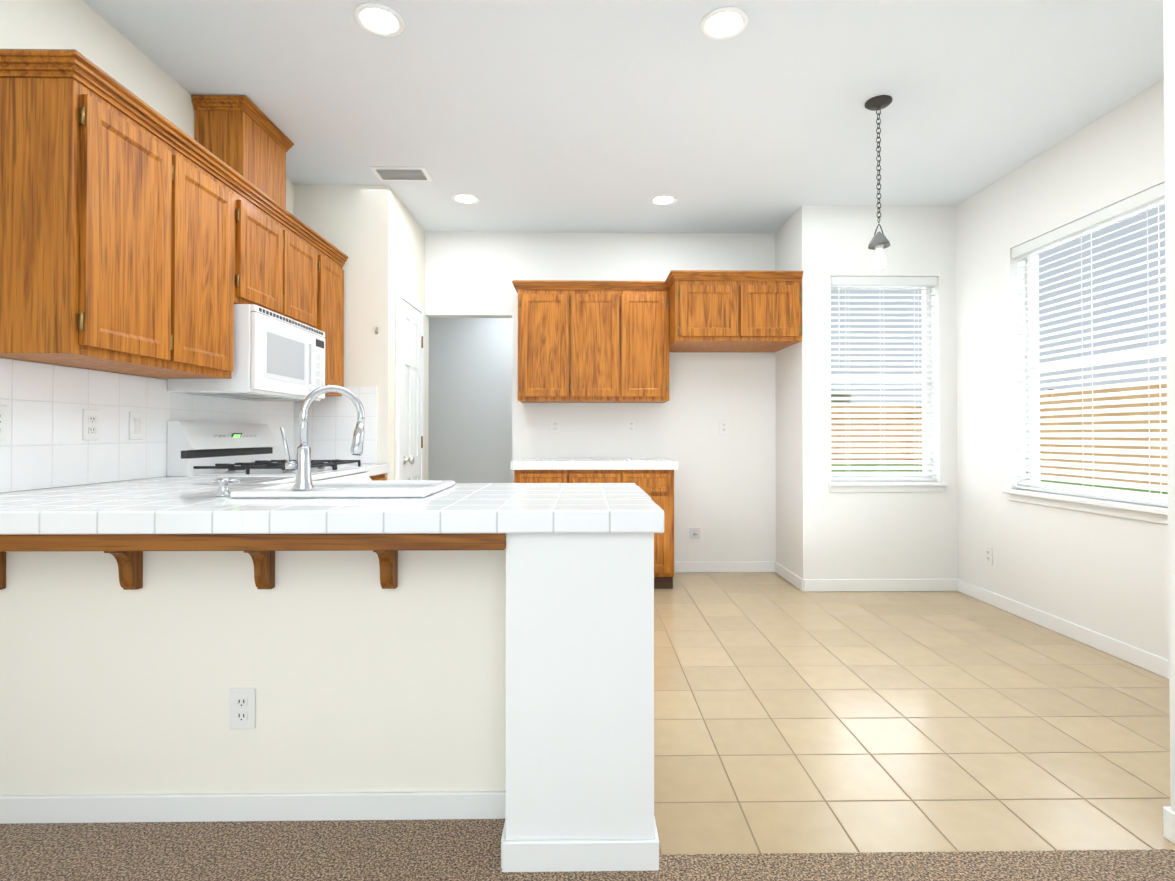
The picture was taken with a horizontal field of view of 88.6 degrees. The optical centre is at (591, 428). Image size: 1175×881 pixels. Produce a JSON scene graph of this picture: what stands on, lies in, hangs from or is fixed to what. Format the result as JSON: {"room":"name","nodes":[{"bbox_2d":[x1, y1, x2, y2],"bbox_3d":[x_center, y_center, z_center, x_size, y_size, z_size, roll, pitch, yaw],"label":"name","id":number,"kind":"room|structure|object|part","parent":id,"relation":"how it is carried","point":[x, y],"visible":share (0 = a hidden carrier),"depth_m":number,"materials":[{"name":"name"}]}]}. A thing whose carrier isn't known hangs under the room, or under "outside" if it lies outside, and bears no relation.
{"room":"kitchen","nodes":[
{"label":"kitchen","id":0,"kind":"room"},
{"bbox_2d":[0,0,293,492],"bbox_3d":[-1.946,-0.259,0.311,0.120,2.740,7.190,0,-1,-1],"label":"wall","id":1,"kind":"structure","parent":0,"point":[83,28],"depth_m":2.33,"materials":[{"name":"white paint"}]},
{"bbox_2d":[0,61,179,372],"bbox_3d":[-1.738,-0.665,2.045,0.343,0.874,0.422,0,-1,-1],"label":"upper cabinet","id":2,"kind":"object","parent":1,"relation":"attached to","point":[139,236],"depth_m":1.87,"materials":[{"name":"brown wood"}]},
{"bbox_2d":[120,133,243,378],"bbox_3d":[-1.745,-0.661,2.464,0.343,0.874,0.418,0,-1,-1],"label":"upper cabinet","id":3,"kind":"object","parent":1,"relation":"attached to","point":[211,195],"depth_m":2.48,"materials":[{"name":"brown wood"}]},
{"bbox_2d":[188,95,291,212],"bbox_3d":[-1.808,-1.361,3.119,0.235,0.475,0.420,0,-1,-1],"label":"cover","id":4,"kind":"object","parent":1,"relation":"attached to","point":[231,129],"depth_m":2.91,"materials":[{"name":"brown wood"}]},
{"bbox_2d":[244,181,287,316],"bbox_3d":[-1.751,-0.829,2.883,0.343,0.531,0.416,0,-1,-1],"label":"upper cabinet","id":5,"kind":"object","parent":1,"relation":"attached to","point":[265,224],"depth_m":2.92,"materials":[{"name":"brown wood"}]},
{"bbox_2d":[167,304,324,400],"bbox_3d":[-1.702,-0.358,3.074,0.428,0.402,0.735,0,-1,-1],"label":"microwave","id":6,"kind":"object","parent":5,"relation":"attached to","point":[277,357],"visible":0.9,"depth_m":2.83,"materials":[{"name":"white"}]},
{"bbox_2d":[288,217,323,331],"bbox_3d":[-1.757,-0.825,3.298,0.343,0.531,0.414,0,-1,-1],"label":"upper cabinet","id":7,"kind":"object","parent":1,"relation":"attached to","point":[305,250],"depth_m":3.35,"materials":[{"name":"brown wood"}]},
{"bbox_2d":[324,241,347,395],"bbox_3d":[-1.763,-0.649,3.698,0.343,0.874,0.390,0,-1,-1],"label":"upper cabinet","id":8,"kind":"object","parent":1,"relation":"attached to","point":[333,261],"depth_m":3.73,"materials":[{"name":"brown wood"}]},
{"bbox_2d":[97,464,389,483],"bbox_3d":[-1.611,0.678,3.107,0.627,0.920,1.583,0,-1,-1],"label":"countertop","id":9,"kind":"structure","parent":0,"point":[377,472],"depth_m":2.56,"materials":[{"name":"tile"}]},
{"bbox_2d":[294,184,428,480],"bbox_3d":[-1.702,-0.219,4.425,0.732,2.740,1.030,0,-1,-1],"label":"wall","id":10,"kind":"structure","parent":0,"point":[375,234],"depth_m":3.92,"materials":[{"name":"white paint"}]},
{"bbox_2d":[0,358,376,492],"bbox_3d":[-1.651,-0.036,2.693,0.538,0.499,2.428,0,-1,-1],"label":"tile backsplash","id":11,"kind":"structure","parent":10,"relation":"attached to","point":[45,445],"depth_m":2.40,"materials":[{"name":"white tile"}]},
{"bbox_2d":[0,405,6,440],"bbox_3d":[-1.896,-0.018,1.915,0.009,0.116,0.072,0,-1,-1],"label":"outlet","id":12,"kind":"object","parent":11,"relation":"attached to","point":[3,422],"visible":1,"depth_m":1.94,"materials":[{"name":"white plastic"}]},
{"bbox_2d":[83,409,98,439],"bbox_3d":[-1.901,-0.015,2.285,0.009,0.116,0.072,0,-1,-1],"label":"outlet","id":13,"kind":"object","parent":11,"relation":"attached to","point":[90,424],"visible":1,"depth_m":2.28,"materials":[{"name":"white plastic"}]},
{"bbox_2d":[129,412,142,439],"bbox_3d":[-1.904,-0.012,2.515,0.010,0.116,0.072,0,-1,-1],"label":"light switch","id":14,"kind":"object","parent":11,"relation":"attached to","point":[135,425],"visible":1,"depth_m":2.51,"materials":[{"name":"white plastic"}]},
{"bbox_2d":[395,287,423,479],"bbox_3d":[-1.286,0.097,4.373,0.095,2.108,0.636,0,-1,-1],"label":"pantry door","id":15,"kind":"structure","parent":10,"relation":"in","point":[409,387],"depth_m":4.30,"materials":[{"name":"white wood"}]},
{"bbox_2d":[428,318,511,482],"bbox_3d":[-0.447,-0.199,6.439,3.200,2.740,0.200,0,-1,-1],"label":"wall","id":16,"kind":"structure","parent":0,"point":[470,406],"depth_m":6.33,"materials":[{"name":"white paint"}]},
{"bbox_2d":[0,819,1174,880],"bbox_3d":[-0.126,1.095,-0.721,3.730,0.012,4.898,0,-1,-1],"label":"floor carpet","id":17,"kind":"object","parent":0,"point":[408,850],"visible":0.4,"depth_m":1.55,"materials":[{"name":"brown carpet"}]},
{"bbox_2d":[425,232,775,561],"bbox_3d":[0.072,-0.214,4.907,2.828,2.740,0.120,0,-1,-1],"label":"wall","id":18,"kind":"structure","parent":0,"point":[725,492],"depth_m":4.85,"materials":[{"name":"white paint"}]},
{"bbox_2d":[516,282,571,402],"bbox_3d":[-0.364,-0.644,4.676,0.393,0.866,0.333,0,-1,-1],"label":"upper cabinet","id":19,"kind":"object","parent":18,"relation":"attached to","point":[544,308],"depth_m":4.52,"materials":[{"name":"brown wood"}]},
{"bbox_2d":[551,419,559,433],"bbox_3d":[-0.293,-0.020,4.834,0.072,0.116,0.009,0,-1,-1],"label":"electrical outlet","id":20,"kind":"object","parent":18,"relation":"attached to","point":[555,426],"visible":1,"depth_m":4.83,"materials":[{"name":"white plastic"}]},
{"bbox_2d":[572,282,623,402],"bbox_3d":[0.022,-0.644,4.681,0.379,0.866,0.333,0,-1,-1],"label":"upper cabinet","id":21,"kind":"object","parent":18,"relation":"attached to","point":[586,341],"depth_m":4.52,"materials":[{"name":"brown wood"}]},
{"bbox_2d":[627,419,635,433],"bbox_3d":[0.317,-0.020,4.843,0.072,0.116,0.009,0,-1,-1],"label":"electrical outlet","id":22,"kind":"object","parent":18,"relation":"attached to","point":[631,426],"visible":1,"depth_m":4.84,"materials":[{"name":"white plastic"}]},
{"bbox_2d":[620,282,671,402],"bbox_3d":[0.398,-0.644,4.687,0.373,0.866,0.333,0,-1,-1],"label":"upper cabinet","id":23,"kind":"object","parent":18,"relation":"attached to","point":[646,348],"depth_m":4.53,"materials":[{"name":"brown wood"}]},
{"bbox_2d":[687,526,701,540],"bbox_3d":[0.827,0.845,4.829,0.124,0.124,0.036,0,-1,-1],"label":"outlet box","id":24,"kind":"object","parent":18,"relation":"attached to","point":[694,533],"visible":1,"depth_m":4.84,"materials":[{"name":"white plastic"}]},
{"bbox_2d":[668,270,743,351],"bbox_3d":[0.811,-0.864,4.550,0.449,0.488,0.623,0,-1,-1],"label":"upper cabinet","id":25,"kind":"object","parent":18,"relation":"attached to","point":[706,307],"depth_m":4.25,"materials":[{"name":"brown wood"}]},
{"bbox_2d":[720,420,727,434],"bbox_3d":[1.066,-0.010,4.854,0.072,0.116,0.009,0,-1,-1],"label":"outlet","id":26,"kind":"object","parent":18,"relation":"attached to","point":[723,427],"visible":1,"depth_m":4.85,"materials":[{"name":"white plastic"}]},
{"bbox_2d":[674,561,773,572],"bbox_3d":[1.033,1.113,4.842,0.907,0.085,0.012,0,-1,-1],"label":"baseboard","id":27,"kind":"structure","parent":18,"relation":"attached to","point":[758,566],"depth_m":4.84,"materials":[{"name":"white wood"}]},
{"bbox_2d":[724,271,802,352],"bbox_3d":[1.260,-0.864,4.557,0.450,0.488,0.623,0,-1,-1],"label":"upper cabinet","id":28,"kind":"object","parent":18,"relation":"attached to","point":[772,299],"depth_m":4.25,"materials":[{"name":"brown wood"}]},
{"bbox_2d":[82,0,1163,233],"bbox_3d":[0.399,-1.666,1.665,4.950,0.100,9.800,0,-1,-1],"label":"ceiling","id":29,"kind":"structure","parent":0,"point":[594,116],"depth_m":2.87,"materials":[{"name":"white paint"}]},
{"bbox_2d":[353,3,404,36],"bbox_3d":[-0.837,-1.605,2.366,0.190,0.007,0.190,0,-1,-1],"label":"recessed light","id":30,"kind":"object","parent":29,"relation":"in","point":[377,19],"visible":1,"depth_m":2.36,"materials":[{"name":"white"}]},
{"bbox_2d":[369,167,432,180],"bbox_3d":[-1.187,-1.588,3.761,0.340,0.014,0.200,0,-1,-1],"label":"ceiling vent","id":31,"kind":"object","parent":29,"relation":"in","point":[401,173],"visible":1,"depth_m":3.74,"materials":[{"name":"white metal"}]},
{"bbox_2d":[452,193,479,203],"bbox_3d":[-0.871,-1.587,4.156,0.190,0.007,0.190,0,-1,-1],"label":"recessed light","id":32,"kind":"object","parent":29,"relation":"in","point":[464,198],"visible":1,"depth_m":4.15,"materials":[{"name":"white"}]},
{"bbox_2d":[650,194,676,204],"bbox_3d":[0.497,-1.587,4.176,0.190,0.007,0.190,0,-1,-1],"label":"recessed light","id":33,"kind":"object","parent":29,"relation":"in","point":[664,199],"visible":1,"depth_m":4.17,"materials":[{"name":"white"}]},
{"bbox_2d":[700,6,748,39],"bbox_3d":[0.523,-1.605,2.386,0.190,0.007,0.190,0,-1,-1],"label":"recessed light","id":34,"kind":"object","parent":29,"relation":"in","point":[724,23],"visible":1,"depth_m":2.38,"materials":[{"name":"white"}]},
{"bbox_2d":[865,95,892,268],"bbox_3d":[1.405,-1.193,2.946,0.124,0.820,0.124,0,-1,-1],"label":"pendant light","id":35,"kind":"object","parent":29,"relation":"hanging from","point":[879,240],"depth_m":2.93,"materials":[{"name":"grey metal"}]},
{"bbox_3d":[1.405,-0.829,2.942,0.062,0.092,0.062,0,-1,-1],"label":"pendant light bulb","id":36,"kind":"part","parent":35,"relation":"part of","materials":[{"name":"white glass"}]},
{"bbox_2d":[775,213,795,573],"bbox_3d":[1.549,-0.216,4.704,0.120,2.740,0.570,0,-1,-1],"label":"wall","id":37,"kind":"structure","parent":0,"point":[785,427],"depth_m":4.63,"materials":[{"name":"white paint"}]},
{"bbox_2d":[774,561,798,587],"bbox_3d":[1.485,1.110,4.550,0.018,0.085,0.570,0,-1,-1],"label":"baseboard","id":38,"kind":"structure","parent":37,"relation":"attached to","point":[779,569],"depth_m":4.57,"materials":[{"name":"white wood"}]},
{"bbox_2d":[795,205,957,579],"bbox_3d":[2.122,-0.220,4.352,1.255,2.740,0.150,0,-1,-1],"label":"wall","id":39,"kind":"structure","parent":0,"point":[876,535],"depth_m":4.28,"materials":[{"name":"white paint"}]},
{"bbox_2d":[798,577,957,591],"bbox_3d":[2.026,1.107,4.257,1.084,0.085,0.018,0,-1,-1],"label":"baseboard","id":40,"kind":"structure","parent":39,"relation":"attached to","point":[806,585],"depth_m":4.25,"materials":[{"name":"white wood"}]},
{"bbox_2d":[831,287,930,477],"bbox_3d":[2.085,-0.354,4.402,0.772,1.465,0.048,0,-1,-1],"label":"window","id":41,"kind":"structure","parent":39,"relation":"in","point":[923,355],"depth_m":4.38,"materials":[{"name":"white plastic"}]},
{"bbox_2d":[831,276,937,481],"bbox_3d":[2.087,-0.354,4.314,0.768,1.465,0.078,0,-1,-1],"label":"window blinds","id":42,"kind":"object","parent":41,"relation":"attached to","point":[867,281],"visible":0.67,"depth_m":4.31,"materials":[{"name":"white plastic"}]},
{"bbox_2d":[828,482,947,491],"bbox_3d":[2.087,0.415,4.295,0.836,0.070,0.146,0,-1,-1],"label":"window sill","id":43,"kind":"structure","parent":39,"relation":"attached to","point":[886,486],"depth_m":4.25,"materials":[{"name":"white wood"}]},
{"bbox_2d":[654,572,1174,854],"bbox_3d":[0.399,1.174,1.637,4.950,0.100,9.800,0,-1,-1],"label":"floor","id":44,"kind":"structure","parent":0,"point":[789,717],"depth_m":2.27,"materials":[{"name":"beige tile"}]},
{"bbox_2d":[160,535,311,810],"bbox_3d":[-1.182,0.698,2.049,0.200,0.861,0.459,0,-1,-1],"label":"wall panel","id":45,"kind":"object","parent":44,"relation":"on","point":[236,610],"depth_m":1.72,"materials":[{"name":"white paint"}]},
{"bbox_2d":[229,688,254,728],"bbox_3d":[-0.997,0.799,1.715,0.072,0.116,0.009,0,-1,-1],"label":"outlet","id":46,"kind":"object","parent":45,"relation":"attached to","point":[242,708],"visible":1,"depth_m":1.71,"materials":[{"name":"white plastic"}]},
{"bbox_2d":[72,483,543,494],"bbox_3d":[-0.871,0.239,2.264,2.082,0.058,0.131,0,-1,-1],"label":"countertop","id":47,"kind":"structure","parent":45,"relation":"on","point":[190,484],"depth_m":2.22,"materials":[{"name":"white tile"}]},
{"bbox_2d":[167,421,371,480],"bbox_3d":[-1.565,0.553,3.085,0.702,1.170,0.757,0,-1,-1],"label":"range","id":48,"kind":"object","parent":44,"relation":"on","point":[208,449],"visible":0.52,"depth_m":2.91,"materials":[{"name":"white metal"}]},
{"bbox_2d":[428,535,495,806],"bbox_3d":[-0.354,0.698,2.061,0.256,0.861,0.459,0,-1,-1],"label":"wall panel","id":49,"kind":"object","parent":44,"relation":"on","point":[470,651],"depth_m":1.73,"materials":[{"name":"white paint"}]},
{"bbox_2d":[492,535,658,871],"bbox_3d":[-0.038,0.694,1.624,0.388,0.861,0.198,0,-1,-1],"label":"half wall","id":50,"kind":"structure","parent":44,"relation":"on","point":[575,613],"depth_m":1.53,"materials":[{"name":"white paint"}]},
{"bbox_2d":[0,483,663,534],"bbox_3d":[-0.865,0.235,1.840,2.082,0.058,0.715,0,-1,-1],"label":"countertop","id":51,"kind":"structure","parent":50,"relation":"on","point":[553,508],"depth_m":1.50,"materials":[{"name":"white tile"}]},
{"bbox_2d":[216,478,240,495],"bbox_3d":[-1.118,0.178,1.845,0.063,0.054,0.042,0,-1,-1],"label":"soap dispenser","id":52,"kind":"object","parent":51,"relation":"on","point":[223,490],"visible":0.94,"depth_m":1.83,"materials":[{"name":"silver metal"}]},
{"bbox_2d":[280,385,364,489],"bbox_3d":[-0.839,0.024,1.885,0.203,0.324,0.159,0,-1,-1],"label":"faucet","id":53,"kind":"object","parent":51,"relation":"on","point":[301,464],"visible":1,"depth_m":1.83,"materials":[{"name":"silver metal"}]},
{"bbox_2d":[230,480,454,497],"bbox_3d":[-0.786,0.294,1.993,0.574,0.212,0.434,0,-1,-1],"label":"sink","id":54,"kind":"object","parent":51,"relation":"in","point":[381,489],"visible":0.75,"depth_m":1.83,"materials":[{"name":"white ceramic"}]},
{"bbox_2d":[510,458,677,588],"bbox_3d":[0.013,0.692,4.522,1.176,0.920,0.625,0,-1,-1],"label":"base cabinet","id":55,"kind":"object","parent":44,"relation":"on","point":[653,478],"visible":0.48,"depth_m":4.24,"materials":[{"name":"brown wood"}]},
{"bbox_2d":[956,79,1168,659],"bbox_3d":[2.695,-0.233,2.981,0.150,2.740,2.610,0,-1,-1],"label":"wall","id":56,"kind":"structure","parent":0,"point":[1106,575],"depth_m":3.56,"materials":[{"name":"white paint"}]},
{"bbox_2d":[985,546,992,564],"bbox_3d":[2.600,0.832,3.944,0.009,0.116,0.072,0,-1,-1],"label":"outlet","id":57,"kind":"object","parent":56,"relation":"attached to","point":[989,555],"visible":1,"depth_m":3.94,"materials":[{"name":"white plastic"}]},
{"bbox_2d":[958,579,1168,678],"bbox_3d":[2.612,1.095,2.966,0.015,0.085,2.610,0,-1,-1],"label":"baseboard","id":58,"kind":"structure","parent":56,"relation":"attached to","point":[1149,661],"depth_m":3.24,"materials":[{"name":"white wood"}]},
{"bbox_2d":[1001,489,1167,524],"bbox_3d":[2.644,0.403,3.034,0.146,0.070,1.470,0,-1,-1],"label":"window sill","id":59,"kind":"structure","parent":56,"relation":"attached to","point":[1148,513],"depth_m":3.11,"materials":[{"name":"white wood"}]},
{"bbox_2d":[1026,201,1167,501],"bbox_3d":[2.743,-0.383,3.043,0.048,1.495,1.406,0,-1,-1],"label":"window","id":60,"kind":"structure","parent":56,"relation":"in","point":[1035,306],"depth_m":3.71,"materials":[{"name":"white plastic"}]},
{"bbox_2d":[1011,182,1167,506],"bbox_3d":[2.654,-0.383,3.041,0.079,1.492,1.402,0,-1,-1],"label":"window blinds","id":61,"kind":"object","parent":60,"relation":"attached to","point":[1147,199],"visible":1,"depth_m":3.16,"materials":[{"name":"white plastic"}]},
{"bbox_2d":[1163,0,1174,811],"bbox_3d":[2.188,-0.246,1.608,1.205,2.740,0.120,0,-1,-1],"label":"wall","id":62,"kind":"structure","parent":0,"point":[1169,66],"depth_m":1.65,"materials":[{"name":"white paint"}]},
{"bbox_2d":[1163,806,1174,843],"bbox_3d":[1.615,1.059,-0.743,0.014,0.085,4.802,0,-1,-1],"label":"baseboard","id":63,"kind":"structure","parent":62,"relation":"attached to","point":[1168,814],"depth_m":1.64,"materials":[{"name":"white wood"}]},
{"label":"outside","id":64,"kind":"structure","parent":0,"visible":0},
{"bbox_2d":[831,464,1167,493],"bbox_3d":[9.804,1.018,16.482,44.000,0.100,57.000,0,-1,-1],"label":"lawn","id":65,"kind":"structure","parent":64,"point":[1129,489],"depth_m":13.17,"materials":[{"name":"green plant"}]},
{"bbox_2d":[831,365,866,402],"bbox_3d":[8.766,-1.557,19.041,31.000,5.100,35.100,0,-1,-1],"label":"house","id":66,"kind":"structure","parent":65,"relation":"on","point":[840,395],"depth_m":27.03,"materials":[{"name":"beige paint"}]},
{"bbox_2d":[831,384,1167,485],"bbox_3d":[0.485,0.010,4.276,17.000,1.680,24.850,0,-1,-1],"label":"fence","id":67,"kind":"object","parent":65,"relation":"on","point":[1087,423],"visible":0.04,"depth_m":10.95,"materials":[{"name":"brown wood"}]}
]}

